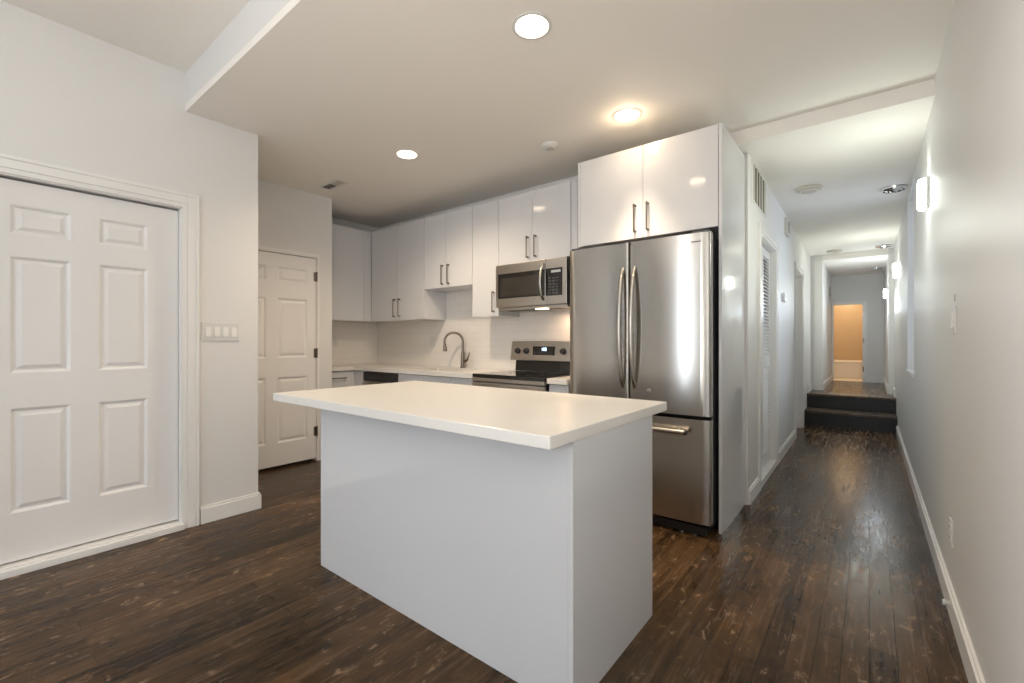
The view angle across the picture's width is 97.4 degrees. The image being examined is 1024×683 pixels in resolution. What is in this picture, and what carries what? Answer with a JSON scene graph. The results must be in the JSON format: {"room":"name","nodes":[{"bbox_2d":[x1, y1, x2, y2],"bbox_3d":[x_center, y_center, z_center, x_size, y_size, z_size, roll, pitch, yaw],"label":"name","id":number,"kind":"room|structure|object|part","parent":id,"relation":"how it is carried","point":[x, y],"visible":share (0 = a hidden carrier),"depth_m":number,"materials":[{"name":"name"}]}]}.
{"room":"kitchen","nodes":[
{"label":"kitchen","id":0,"kind":"room"},
{"bbox_2d":[1,0,249,72],"bbox_3d":[-2.139,-1.781,-0.153,3.980,0.100,4.940,0,0,38],"label":"ceiling","id":1,"kind":"structure","parent":0,"point":[174,34],"depth_m":2.42,"materials":[{"name":"paint"}]},
{"bbox_2d":[0,0,257,523],"bbox_3d":[-3.526,-0.314,1.268,0.200,3.033,5.200,0,0,38],"label":"wall","id":2,"kind":"structure","parent":0,"point":[71,98],"depth_m":2.84,"materials":[{"name":"paint"}]},
{"bbox_2d":[0,153,198,579],"bbox_3d":[-2.422,0.126,2.556,0.128,2.152,1.074,0,0,38],"label":"door","id":3,"kind":"structure","parent":2,"relation":"in","point":[99,296],"depth_m":2.58,"materials":[{"name":"paint"}]},
{"bbox_2d":[202,322,238,340],"bbox_3d":[-1.976,-0.067,3.049,0.013,0.121,0.216,0,0,38],"label":"light switch","id":4,"kind":"object","parent":2,"relation":"attached to","point":[211,331],"visible":1,"depth_m":3.04,"materials":[{"name":"white plastic"}]},
{"bbox_2d":[200,492,260,524],"bbox_3d":[-3.483,1.145,1.245,0.136,0.114,5.216,0,0,38],"label":"baseboard","id":5,"kind":"structure","parent":2,"relation":"attached to","point":[239,505],"depth_m":3.08,"materials":[{"name":"paint"}]},
{"bbox_2d":[258,179,331,459],"bbox_3d":[-2.292,-0.166,4.190,0.809,2.736,1.908,0,0,2],"label":"wall","id":6,"kind":"structure","parent":0,"point":[289,218],"depth_m":4.45,"materials":[{"name":"paint"}]},
{"bbox_2d":[258,245,319,469],"bbox_3d":[-2.283,0.162,4.229,0.129,2.080,0.923,0,0,38],"label":"door","id":7,"kind":"structure","parent":6,"relation":"in","point":[288,280],"depth_m":4.32,"materials":[{"name":"paint"}]},
{"bbox_2d":[332,223,389,322],"bbox_3d":[-1.933,-0.779,5.372,0.345,1.077,1.008,0,0,38],"label":"upper cabinet","id":8,"kind":"object","parent":6,"relation":"attached to","point":[351,247],"visible":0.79,"depth_m":5.20,"materials":[{"name":"white paint"}]},
{"bbox_3d":[-1.940,-0.779,5.103,0.019,1.075,0.574,0,0,38],"label":"door","id":9,"kind":"part","parent":8,"relation":"part of","materials":[{"name":"white paint"}]},
{"bbox_2d":[332,218,377,322],"bbox_3d":[-2.082,-0.166,5.562,0.120,2.736,1.140,0,0,38],"label":"wall","id":10,"kind":"structure","parent":0,"point":[334,220],"depth_m":5.60,"materials":[{"name":"paint"}]},
{"bbox_2d":[332,337,337,346],"bbox_3d":[-2.124,0.002,5.391,0.008,0.116,0.072,0,0,38],"label":"wall outlet","id":11,"kind":"object","parent":10,"relation":"attached to","point":[334,339],"visible":0.93,"depth_m":5.38,"materials":[{"name":"white plastic"}]},
{"bbox_2d":[332,321,377,364],"bbox_3d":[-2.069,0.041,5.475,0.010,0.562,1.020,0,0,38],"label":"backsplash","id":12,"kind":"structure","parent":10,"relation":"attached to","point":[357,341],"depth_m":5.61,"materials":[{"name":"tile"}]},
{"bbox_2d":[378,175,577,229],"bbox_3d":[-0.022,-0.166,4.673,4.212,2.736,0.270,0,0,38],"label":"wall","id":13,"kind":"structure","parent":0,"point":[573,177],"depth_m":4.68,"materials":[{"name":"paint"}]},
{"bbox_2d":[372,218,445,321],"bbox_3d":[-1.222,-0.779,5.218,0.961,1.077,0.364,0,0,38],"label":"upper cabinet","id":14,"kind":"object","parent":13,"relation":"attached to","point":[399,294],"visible":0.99,"depth_m":5.04,"materials":[{"name":"white paint"}]},
{"bbox_3d":[-1.490,-0.779,5.257,0.490,1.075,0.019,0,0,38],"label":"door","id":15,"kind":"part","parent":14,"relation":"part of","materials":[{"name":"white paint"}]},
{"bbox_3d":[-1.114,-0.779,4.958,0.465,1.075,0.019,0,0,38],"label":"door","id":16,"kind":"part","parent":14,"relation":"part of","materials":[{"name":"white paint"}]},
{"bbox_2d":[430,337,434,346],"bbox_3d":[-0.918,0.002,5.194,0.072,0.116,0.008,0,0,38],"label":"wall outlet","id":17,"kind":"object","parent":13,"relation":"attached to","point":[432,339],"visible":1,"depth_m":5.19,"materials":[{"name":"white plastic"}]},
{"bbox_2d":[425,206,472,291],"bbox_3d":[-0.569,-0.936,4.700,0.701,0.763,0.364,0,0,38],"label":"upper cabinet","id":18,"kind":"object","parent":13,"relation":"attached to","point":[449,235],"visible":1,"depth_m":4.57,"materials":[{"name":"white paint"}]},
{"bbox_3d":[-0.799,-0.936,4.708,0.328,0.761,0.019,0,0,38],"label":"door","id":19,"kind":"part","parent":18,"relation":"part of","materials":[{"name":"white paint"}]},
{"bbox_3d":[-0.525,-0.936,4.490,0.367,0.761,0.019,0,0,38],"label":"door","id":20,"kind":"part","parent":18,"relation":"part of","materials":[{"name":"white paint"}]},
{"bbox_2d":[378,290,569,373],"bbox_3d":[-0.468,-0.138,4.848,3.273,0.920,0.010,0,0,38],"label":"backsplash","id":21,"kind":"structure","parent":13,"relation":"attached to","point":[488,341],"depth_m":4.86,"materials":[{"name":"tile"}]},
{"bbox_2d":[473,199,519,317],"bbox_3d":[-0.163,-0.778,4.378,0.333,1.080,0.364,0,0,38],"label":"upper cabinet","id":22,"kind":"object","parent":13,"relation":"attached to","point":[485,215],"visible":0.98,"depth_m":4.26,"materials":[{"name":"white paint"}]},
{"bbox_3d":[-0.248,-0.778,4.270,0.330,1.078,0.019,0,0,38],"label":"door","id":23,"kind":"part","parent":22,"relation":"part of","materials":[{"name":"white paint"}]},
{"bbox_3d":[-0.179,-0.369,4.181,0.016,0.194,0.036,0,0,38],"label":"handle","id":24,"kind":"part","parent":22,"relation":"part of","materials":[{"name":"silver metal"}]},
{"bbox_2d":[499,181,570,264],"bbox_3d":[0.270,-1.009,4.033,0.770,0.617,0.364,0,0,38],"label":"upper cabinet","id":25,"kind":"object","parent":13,"relation":"attached to","point":[534,225],"visible":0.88,"depth_m":3.90,"materials":[{"name":"white paint"}]},
{"bbox_3d":[0.033,-1.009,4.048,0.377,0.615,0.019,0,0,38],"label":"door","id":26,"kind":"part","parent":25,"relation":"part of","materials":[{"name":"white paint"}]},
{"bbox_3d":[0.131,-0.827,3.935,0.016,0.192,0.036,0,0,38],"label":"handle","id":27,"kind":"part","parent":25,"relation":"part of","materials":[{"name":"silver metal"}]},
{"bbox_2d":[496,256,569,311],"bbox_3d":[0.246,-0.484,3.988,0.752,0.413,0.445,0,0,38],"label":"microwave","id":28,"kind":"object","parent":25,"relation":"attached to","point":[538,285],"visible":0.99,"depth_m":3.83,"materials":[{"name":"silver metal"}]},
{"bbox_3d":[0.077,-0.498,3.942,0.545,0.382,0.038,0,0,38],"label":"door","id":29,"kind":"part","parent":28,"relation":"part of","materials":[{"name":"metal"}]},
{"bbox_3d":[0.247,-0.500,3.747,0.026,0.316,0.070,0,0,38],"label":"handle","id":30,"kind":"part","parent":28,"relation":"part of","materials":[{"name":"metal"}]},
{"bbox_3d":[0.372,-0.498,3.707,0.204,0.382,0.038,0,0,38],"label":"control panel","id":31,"kind":"part","parent":28,"relation":"part of","materials":[{"name":"metal"}]},
{"bbox_3d":[0.196,-0.827,3.883,0.016,0.192,0.036,0,0,38],"label":"handle","id":32,"kind":"part","parent":25,"relation":"part of","materials":[{"name":"silver metal"}]},
{"bbox_3d":[0.334,-1.009,3.808,0.387,0.615,0.019,0,0,38],"label":"door","id":33,"kind":"part","parent":25,"relation":"part of","materials":[{"name":"white paint"}]},
{"bbox_2d":[571,179,581,249],"bbox_3d":[0.563,-1.009,3.646,0.165,0.617,0.040,0,0,38],"label":"filler panel","id":34,"kind":"object","parent":25,"relation":"attached to","point":[574,183],"visible":0.25,"depth_m":3.66,"materials":[{"name":"white paint"}]},
{"bbox_2d":[578,124,718,248],"bbox_3d":[1.090,-1.041,3.367,1.003,0.646,0.688,0,0,38],"label":"upper cabinet","id":35,"kind":"object","parent":13,"relation":"attached to","point":[667,187],"visible":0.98,"depth_m":3.08,"materials":[{"name":"white paint"}]},
{"bbox_3d":[0.719,-1.043,3.280,0.494,0.640,0.019,0,0,38],"label":"door","id":36,"kind":"part","parent":35,"relation":"part of","materials":[{"name":"white paint"}]},
{"bbox_3d":[0.853,-0.860,3.139,0.016,0.196,0.036,0,0,38],"label":"handle","id":37,"kind":"part","parent":35,"relation":"part of","materials":[{"name":"silver metal"}]},
{"bbox_3d":[0.925,-0.860,3.081,0.016,0.196,0.036,0,0,38],"label":"handle","id":38,"kind":"part","parent":35,"relation":"part of","materials":[{"name":"silver metal"}]},
{"bbox_3d":[1.106,-1.043,2.973,0.487,0.640,0.019,0,0,38],"label":"door","id":39,"kind":"part","parent":35,"relation":"part of","materials":[{"name":"white paint"}]},
{"bbox_2d":[0,424,967,682],"bbox_3d":[-0.649,1.252,2.993,5.560,0.100,11.720,0,0,38],"label":"floor","id":40,"kind":"structure","parent":0,"point":[828,575],"depth_m":2.06,"materials":[{"name":"brown wood"}]},
{"bbox_2d":[332,370,365,387],"bbox_3d":[-1.817,0.763,5.281,0.642,0.878,1.006,0,0,38],"label":"base cabinet","id":41,"kind":"object","parent":40,"relation":"on","point":[346,378],"visible":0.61,"depth_m":5.01,"materials":[{"name":"white paint"}]},
{"bbox_3d":[-1.922,0.418,4.946,0.019,0.168,0.335,0,0,38],"label":"drawer","id":42,"kind":"part","parent":41,"relation":"part of","materials":[{"name":"white paint"}]},
{"bbox_2d":[332,363,517,377],"bbox_3d":[-1.152,0.302,4.768,2.319,0.040,0.963,0,0,38],"label":"countertop","id":43,"kind":"structure","parent":41,"relation":"on","point":[458,372],"depth_m":4.72,"materials":[{"name":"white stone"}]},
{"bbox_2d":[443,331,469,367],"bbox_3d":[-0.584,0.088,4.792,0.295,0.389,0.090,0,0,9],"label":"kitchen faucet","id":44,"kind":"object","parent":43,"relation":"on","point":[463,361],"visible":0.97,"depth_m":4.78,"materials":[{"name":"silver metal"}]},
{"bbox_3d":[-0.622,0.003,4.793,0.219,0.219,0.025,0,0,-3],"label":"spout","id":45,"kind":"part","parent":44,"relation":"part of","materials":[{"name":"silver metal"}]},
{"bbox_2d":[362,371,400,384],"bbox_3d":[-1.231,0.766,5.013,0.600,0.872,0.680,0,0,38],"label":"dishwasher","id":46,"kind":"object","parent":40,"relation":"on","point":[370,377],"visible":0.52,"depth_m":4.79,"materials":[{"name":"black plastic"}]},
{"bbox_3d":[-1.402,0.762,4.797,0.596,0.660,0.032,0,0,38],"label":"door","id":47,"kind":"part","parent":46,"relation":"part of","materials":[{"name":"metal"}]},
{"bbox_2d":[398,374,450,383],"bbox_3d":[-0.668,0.766,4.610,0.774,0.872,0.628,0,0,38],"label":"base cabinet","id":48,"kind":"object","parent":40,"relation":"on","point":[401,377],"visible":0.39,"depth_m":4.37,"materials":[{"name":"white paint"}]},
{"bbox_3d":[-1.009,0.714,4.492,0.385,0.767,0.019,0,0,38],"label":"door","id":49,"kind":"part","parent":48,"relation":"part of","materials":[{"name":"white paint"}]},
{"bbox_3d":[-0.706,0.714,4.251,0.383,0.767,0.019,0,0,38],"label":"door","id":50,"kind":"part","parent":48,"relation":"part of","materials":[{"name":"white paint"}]},
{"bbox_2d":[451,377,471,384],"bbox_3d":[-0.248,0.763,4.277,0.295,0.878,0.628,0,0,38],"label":"base cabinet","id":51,"kind":"object","parent":40,"relation":"on","point":[454,380],"visible":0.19,"depth_m":4.04,"materials":[{"name":"white paint"}]},
{"bbox_2d":[273,381,666,682],"bbox_3d":[-0.292,0.742,2.286,1.817,0.920,0.988,0,0,38],"label":"kitchen island","id":52,"kind":"object","parent":40,"relation":"on","point":[513,526],"visible":1,"depth_m":1.74,"materials":[{"name":"white paint"}]},
{"bbox_3d":[-0.810,0.763,2.676,0.019,0.879,0.676,0,0,38],"label":"panel","id":53,"kind":"part","parent":52,"relation":"part of","materials":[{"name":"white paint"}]},
{"bbox_3d":[-0.410,0.763,1.939,1.524,0.879,0.020,0,0,38],"label":"panel","id":54,"kind":"part","parent":52,"relation":"part of","materials":[{"name":"white paint"}]},
{"bbox_2d":[273,381,666,449],"bbox_3d":[-0.292,0.303,2.286,1.817,0.041,0.988,0,0,38],"label":"island countertop","id":55,"kind":"structure","parent":52,"relation":"on","point":[537,419],"depth_m":1.92,"materials":[{"name":"white stone"}]},
{"bbox_3d":[0.399,0.763,1.715,0.019,0.879,0.676,0,0,38],"label":"panel","id":56,"kind":"part","parent":52,"relation":"part of","materials":[{"name":"white paint"}]},
{"bbox_2d":[472,341,569,391],"bbox_3d":[0.129,0.600,3.889,0.764,1.205,0.708,0,0,38],"label":"range","id":57,"kind":"object","parent":40,"relation":"on","point":[546,357],"visible":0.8,"depth_m":3.99,"materials":[{"name":"silver metal"}]},
{"bbox_3d":[-0.042,0.664,3.673,0.756,0.636,0.036,0,0,38],"label":"oven door","id":58,"kind":"part","parent":57,"relation":"part of","materials":[{"name":"metal"}]},
{"bbox_3d":[-0.041,0.324,3.675,0.760,0.032,0.032,0,0,38],"label":"trim","id":59,"kind":"part","parent":57,"relation":"part of","materials":[{"name":"metal"}]},
{"bbox_2d":[473,370,569,380],"bbox_3d":[0.115,0.292,3.871,0.764,0.029,0.515,0,0,38],"label":"cooktop","id":60,"kind":"object","parent":57,"relation":"in","point":[509,375],"depth_m":3.77,"materials":[{"name":"black glass"}]},
{"bbox_3d":[0.128,0.087,4.205,0.060,0.060,0.032,0,0,38],"label":"knob","id":61,"kind":"part","parent":57,"relation":"part of","materials":[{"name":"black plastic"}]},
{"bbox_3d":[0.316,0.087,4.125,0.764,0.180,0.107,0,0,38],"label":"control panel","id":62,"kind":"part","parent":57,"relation":"part of","materials":[{"name":"metal"}]},
{"bbox_3d":[0.445,0.087,3.953,0.060,0.060,0.032,0,0,38],"label":"knob","id":63,"kind":"part","parent":57,"relation":"part of","materials":[{"name":"black plastic"}]},
{"bbox_2d":[549,384,569,393],"bbox_3d":[0.547,0.763,3.644,0.173,0.878,0.628,0,0,38],"label":"base cabinet","id":64,"kind":"object","parent":40,"relation":"on","point":[557,388],"visible":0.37,"depth_m":3.39,"materials":[{"name":"white paint"}]},
{"bbox_2d":[547,376,569,384],"bbox_3d":[0.534,0.302,3.630,0.175,0.040,0.646,0,0,38],"label":"countertop","id":65,"kind":"structure","parent":64,"relation":"on","point":[565,380],"depth_m":3.38,"materials":[{"name":"white stone"}]},
{"bbox_2d":[570,229,718,535],"bbox_3d":[1.012,0.259,3.276,0.986,1.886,0.851,0,0,38],"label":"refrigerator","id":66,"kind":"object","parent":40,"relation":"on","point":[644,314],"visible":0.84,"depth_m":2.88,"materials":[{"name":"silver metal"}]},
{"bbox_3d":[0.622,-0.104,3.198,0.472,1.123,0.078,0,0,38],"label":"door","id":67,"kind":"part","parent":66,"relation":"part of","materials":[{"name":"metal"}]},
{"bbox_3d":[0.730,-0.093,3.016,0.032,0.811,0.092,0,0,38],"label":"handle","id":68,"kind":"part","parent":66,"relation":"part of","materials":[{"name":"metal"}]},
{"bbox_3d":[0.796,-0.093,2.963,0.032,0.811,0.092,0,0,38],"label":"handle","id":69,"kind":"part","parent":66,"relation":"part of","materials":[{"name":"metal"}]},
{"bbox_3d":[0.777,0.557,2.991,0.735,0.029,0.066,0,0,38],"label":"handle","id":70,"kind":"part","parent":66,"relation":"part of","materials":[{"name":"metal"}]},
{"bbox_3d":[1.011,-0.104,2.889,0.506,1.123,0.078,0,0,38],"label":"door","id":71,"kind":"part","parent":66,"relation":"part of","materials":[{"name":"metal"}]},
{"bbox_3d":[0.823,0.799,3.038,0.986,0.637,0.078,0,0,38],"label":"freezer drawer","id":72,"kind":"part","parent":66,"relation":"part of","materials":[{"name":"metal"}]},
{"bbox_2d":[719,122,744,534],"bbox_3d":[1.503,-0.081,3.060,0.020,2.566,0.656,0,0,38],"label":"panel","id":73,"kind":"object","parent":40,"relation":"on","point":[731,158],"visible":1,"depth_m":2.99,"materials":[{"name":"white paint"}]},
{"bbox_2d":[185,0,953,227],"bbox_3d":[-0.497,-1.514,3.281,5.440,0.060,2.600,0,0,38],"label":"ceiling","id":74,"kind":"structure","parent":0,"point":[329,90],"depth_m":2.56,"materials":[{"name":"paint"}]},
{"bbox_2d":[185,0,289,103],"bbox_3d":[-0.625,-1.630,1.754,3.740,0.201,0.050,0,0,38],"label":"trim","id":75,"kind":"structure","parent":74,"relation":"attached to","point":[256,14],"depth_m":2.44,"materials":[{"name":"paint"}]},
{"bbox_2d":[319,179,347,189],"bbox_3d":[-1.690,-1.481,4.255,0.320,0.005,0.120,0,0,38],"label":"ceiling vent","id":76,"kind":"object","parent":74,"relation":"in","point":[336,183],"visible":1,"depth_m":4.24,"materials":[{"name":"white plastic"}]},
{"bbox_2d":[395,149,418,158],"bbox_3d":[-0.831,-1.523,3.558,0.188,0.091,0.188,0,0,38],"label":"recessed light","id":77,"kind":"object","parent":74,"relation":"in","point":[402,153],"visible":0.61,"depth_m":3.61,"materials":[{"name":"white plastic"}]},
{"bbox_2d":[512,11,551,39],"bbox_3d":[0.094,-1.523,2.115,0.188,0.091,0.188,0,0,38],"label":"recessed light","id":78,"kind":"object","parent":74,"relation":"in","point":[531,25],"visible":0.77,"depth_m":2.16,"materials":[{"name":"white plastic"}]},
{"bbox_3d":[0.094,-1.546,2.115,0.092,0.036,0.092,0,0,38],"label":"bulb","id":79,"kind":"part","parent":78,"relation":"part of","materials":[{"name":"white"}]},
{"bbox_2d":[541,141,558,150],"bbox_3d":[0.285,-1.465,3.379,0.130,0.038,0.130,0,0,38],"label":"smoke detector","id":80,"kind":"object","parent":74,"relation":"attached to","point":[547,145],"visible":1,"depth_m":3.35,"materials":[{"name":"white plastic"}]},
{"bbox_2d":[612,108,641,121],"bbox_3d":[0.754,-1.523,2.945,0.188,0.091,0.188,0,0,38],"label":"recessed light","id":81,"kind":"object","parent":74,"relation":"in","point":[625,114],"visible":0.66,"depth_m":3.00,"materials":[{"name":"white plastic"}]},
{"bbox_2d":[743,152,810,504],"bbox_3d":[3.227,-0.144,5.423,0.250,2.692,5.190,0,0,38],"label":"wall","id":82,"kind":"structure","parent":0,"point":[792,249],"depth_m":4.35,"materials":[{"name":"paint"}]},
{"bbox_2d":[751,159,765,217],"bbox_3d":[2.009,-1.225,3.653,0.006,0.315,0.620,0,0,38],"label":"air vent","id":83,"kind":"object","parent":82,"relation":"in","point":[758,183],"visible":1,"depth_m":3.64,"materials":[{"name":"metal"}]},
{"bbox_2d":[758,222,778,490],"bbox_3d":[2.250,0.120,4.048,0.140,2.165,1.010,0,0,38],"label":"door","id":84,"kind":"structure","parent":82,"relation":"in","point":[768,255],"depth_m":4.30,"materials":[{"name":"paint"}]},
{"bbox_2d":[748,383,810,504],"bbox_3d":[3.280,0.935,5.274,0.016,0.534,4.980,0,0,38],"label":"baseboard","id":85,"kind":"structure","parent":82,"relation":"attached to","point":[754,489],"depth_m":4.51,"materials":[{"name":"paint"}]},
{"bbox_2d":[782,293,785,301],"bbox_3d":[2.867,-0.463,4.734,0.029,0.090,0.120,0,0,38],"label":"thermostat","id":86,"kind":"object","parent":82,"relation":"attached to","point":[783,294],"visible":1,"depth_m":4.69,"materials":[{"name":"white plastic"}]},
{"bbox_2d":[784,217,789,237],"bbox_3d":[3.015,-1.248,4.923,0.031,0.180,0.220,0,0,38],"label":"door chime","id":87,"kind":"object","parent":82,"relation":"attached to","point":[786,220],"visible":1,"depth_m":4.85,"materials":[{"name":"beige plastic"}]},
{"bbox_2d":[795,261,803,438],"bbox_3d":[3.751,0.105,5.973,0.140,2.195,0.930,0,0,38],"label":"door","id":88,"kind":"structure","parent":82,"relation":"in","point":[799,272],"depth_m":6.25,"materials":[{"name":"paint"}]},
{"bbox_2d":[804,407,897,432],"bbox_3d":[4.726,1.097,6.342,1.068,0.210,0.388,0,0,38],"label":"stair riser","id":89,"kind":"object","parent":82,"relation":"attached to","point":[859,420],"depth_m":6.20,"materials":[{"name":"black paint"}]},
{"bbox_2d":[807,391,895,413],"bbox_3d":[4.947,0.991,6.620,1.068,0.422,0.378,0,0,38],"label":"stair riser","id":90,"kind":"object","parent":82,"relation":"attached to","point":[827,400],"depth_m":6.48,"materials":[{"name":"black paint"}]},
{"bbox_2d":[811,255,830,389],"bbox_3d":[5.563,-0.254,8.193,0.300,2.472,2.250,0,0,38],"label":"wall","id":91,"kind":"structure","parent":0,"point":[826,275],"depth_m":7.58,"materials":[{"name":"paint"}]},
{"bbox_2d":[814,254,893,393],"bbox_3d":[5.308,-0.258,7.010,0.988,2.080,0.120,0,0,38],"label":"trim","id":92,"kind":"structure","parent":91,"relation":"attached to","point":[818,265],"depth_m":7.22,"materials":[{"name":"paint"}]},
{"bbox_2d":[822,375,887,393],"bbox_3d":[5.999,0.725,7.846,0.815,0.114,2.250,0,0,38],"label":"baseboard","id":93,"kind":"structure","parent":91,"relation":"attached to","point":[827,381],"depth_m":8.48,"materials":[{"name":"paint"}]},
{"bbox_2d":[730,79,934,255],"bbox_3d":[3.240,-1.467,5.293,2.090,0.154,5.380,0,0,38],"label":"ceiling","id":94,"kind":"structure","parent":0,"point":[856,149],"depth_m":3.51,"materials":[{"name":"paint"}]},
{"bbox_2d":[795,184,822,193],"bbox_3d":[2.689,-1.372,4.072,0.210,0.036,0.210,0,0,38],"label":"ceiling detector","id":95,"kind":"object","parent":94,"relation":"attached to","point":[807,189],"visible":1,"depth_m":4.02,"materials":[{"name":"beige plastic"}]},
{"bbox_2d":[827,249,842,253],"bbox_3d":[4.933,-1.372,6.873,0.210,0.036,0.210,0,0,38],"label":"ceiling detector","id":96,"kind":"object","parent":94,"relation":"attached to","point":[835,250],"visible":1,"depth_m":6.82,"materials":[{"name":"beige plastic"}]},
{"bbox_2d":[875,244,892,247],"bbox_3d":[5.385,-1.371,6.514,0.200,0.035,0.200,0,0,38],"label":"ceiling light","id":97,"kind":"object","parent":94,"relation":"in","point":[884,245],"visible":1,"depth_m":6.47,"materials":[{"name":"white glass"}]},
{"bbox_2d":[880,184,908,192],"bbox_3d":[3.459,-1.371,4.071,0.200,0.035,0.200,0,0,38],"label":"ceiling light","id":98,"kind":"object","parent":94,"relation":"in","point":[895,188],"visible":1,"depth_m":4.03,"materials":[{"name":"silver metal"}]},
{"bbox_2d":[834,304,861,359],"bbox_3d":[7.214,-0.208,9.563,2.400,2.180,1.750,0,0,38],"label":"wall","id":99,"kind":"structure","parent":0,"point":[847,318],"depth_m":10.21,"materials":[{"name":"beige paint"}]},
{"bbox_2d":[811,378,892,395],"bbox_3d":[6.287,0.842,8.396,2.400,0.120,4.730,0,0,38],"label":"floor","id":100,"kind":"structure","parent":0,"point":[853,387],"depth_m":7.65,"materials":[{"name":"brown wood"}]},
{"bbox_2d":[834,360,861,378],"bbox_3d":[7.439,0.602,9.847,2.180,0.360,0.815,0,0,38],"label":"bathtub","id":101,"kind":"object","parent":100,"relation":"on","point":[842,368],"visible":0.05,"depth_m":9.58,"materials":[{"name":"ceramic"}]},
{"bbox_2d":[822,248,887,276],"bbox_3d":[5.999,-1.394,7.846,0.815,0.192,2.250,0,0,38],"label":"ceiling","id":102,"kind":"structure","parent":0,"point":[859,262],"depth_m":7.39,"materials":[{"name":"paint"}]},
{"bbox_2d":[870,267,882,269],"bbox_3d":[6.423,-1.279,7.925,0.180,0.035,0.180,0,0,38],"label":"ceiling light","id":103,"kind":"object","parent":102,"relation":"in","point":[874,268],"visible":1,"depth_m":7.87,"materials":[{"name":"silver metal"}]},
{"bbox_2d":[831,273,883,377],"bbox_3d":[6.638,-0.304,8.839,2.400,2.372,0.100,0,0,38],"label":"wall","id":104,"kind":"structure","parent":0,"point":[869,288],"depth_m":8.60,"materials":[{"name":"paint"}]},
{"bbox_2d":[832,301,866,381],"bbox_3d":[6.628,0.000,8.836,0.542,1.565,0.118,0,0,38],"label":"door frame","id":105,"kind":"structure","parent":104,"relation":"in","point":[864,303],"depth_m":8.68,"materials":[{"name":"paint"}]},
{"bbox_2d":[884,248,893,393],"bbox_3d":[6.436,-0.254,7.499,0.300,2.472,2.250,0,0,38],"label":"wall","id":106,"kind":"structure","parent":0,"point":[890,250],"depth_m":7.46,"materials":[{"name":"paint"}]},
{"bbox_2d":[883,288,887,298],"bbox_3d":[5.753,-0.737,6.924,0.053,0.146,0.132,0,0,38],"label":"wall sconce","id":107,"kind":"object","parent":106,"relation":"attached to","point":[885,291],"visible":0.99,"depth_m":6.88,"materials":[{"name":"white plastic"}]},
{"bbox_3d":[5.747,-0.737,6.929,0.036,0.138,0.122,0,0,38],"label":"lamp shade","id":108,"kind":"part","parent":107,"relation":"part of","materials":[{"name":"white"}]},
{"bbox_2d":[894,0,1023,682],"bbox_3d":[1.839,-0.314,1.688,0.200,3.033,12.770,0,0,38],"label":"wall","id":109,"kind":"structure","parent":0,"point":[960,415],"depth_m":1.58,"materials":[{"name":"paint"}]},
{"bbox_2d":[893,262,898,277],"bbox_3d":[4.902,-0.907,5.748,0.053,0.186,0.132,0,0,38],"label":"wall sconce","id":110,"kind":"object","parent":109,"relation":"attached to","point":[895,265],"visible":1,"depth_m":5.70,"materials":[{"name":"white plastic"}]},
{"bbox_3d":[4.896,-0.907,5.753,0.036,0.178,0.122,0,0,38],"label":"lamp shade","id":111,"kind":"part","parent":110,"relation":"part of","materials":[{"name":"white glass"}]},
{"bbox_3d":[4.917,-0.907,5.736,0.016,0.186,0.132,0,0,38],"label":"plate","id":112,"kind":"part","parent":110,"relation":"part of","materials":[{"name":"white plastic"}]},
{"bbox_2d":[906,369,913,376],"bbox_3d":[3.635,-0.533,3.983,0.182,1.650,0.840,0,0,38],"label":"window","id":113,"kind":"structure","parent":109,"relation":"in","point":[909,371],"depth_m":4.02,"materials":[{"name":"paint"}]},
{"bbox_2d":[917,176,929,211],"bbox_3d":[2.570,-0.917,2.812,0.053,0.186,0.132,0,0,38],"label":"wall sconce","id":114,"kind":"object","parent":109,"relation":"attached to","point":[923,185],"visible":1,"depth_m":2.77,"materials":[{"name":"white glass"}]},
{"bbox_3d":[2.563,-0.917,2.817,0.036,0.178,0.122,0,0,38],"label":"lamp shade","id":115,"kind":"part","parent":114,"relation":"part of","materials":[{"name":"white glass"}]},
{"bbox_3d":[2.584,-0.917,2.800,0.016,0.186,0.132,0,0,38],"label":"plate","id":116,"kind":"part","parent":114,"relation":"part of","materials":[{"name":"white plastic"}]},
{"bbox_2d":[893,387,984,682],"bbox_3d":[1.760,0.935,1.763,0.016,0.534,12.550,0,0,38],"label":"baseboard","id":117,"kind":"structure","parent":109,"relation":"attached to","point":[974,674],"depth_m":2.04,"materials":[{"name":"paint"}]},
{"bbox_2d":[942,599,949,606],"bbox_3d":[1.898,1.142,1.966,0.022,0.028,0.027,0,0,38],"label":"door stop","id":118,"kind":"object","parent":109,"relation":"attached to","point":[944,602],"visible":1,"depth_m":1.96,"materials":[{"name":"white plastic"}]},
{"bbox_2d":[949,517,952,547],"bbox_3d":[1.964,0.852,2.013,0.008,0.116,0.072,0,0,38],"label":"wall outlet","id":119,"kind":"object","parent":109,"relation":"attached to","point":[950,518],"visible":1,"depth_m":2.00,"materials":[{"name":"white plastic"}]},
{"bbox_2d":[950,306,955,333],"bbox_3d":[1.905,-0.093,1.942,0.013,0.120,0.080,0,0,38],"label":"light switch","id":120,"kind":"object","parent":109,"relation":"attached to","point":[953,320],"visible":1,"depth_m":1.93,"materials":[{"name":"white plastic"}]},
{"bbox_3d":[1.907,-0.093,1.940,0.006,0.120,0.080,0,0,38],"label":"plate","id":121,"kind":"part","parent":120,"relation":"part of","materials":[{"name":"white plastic"}]}
]}

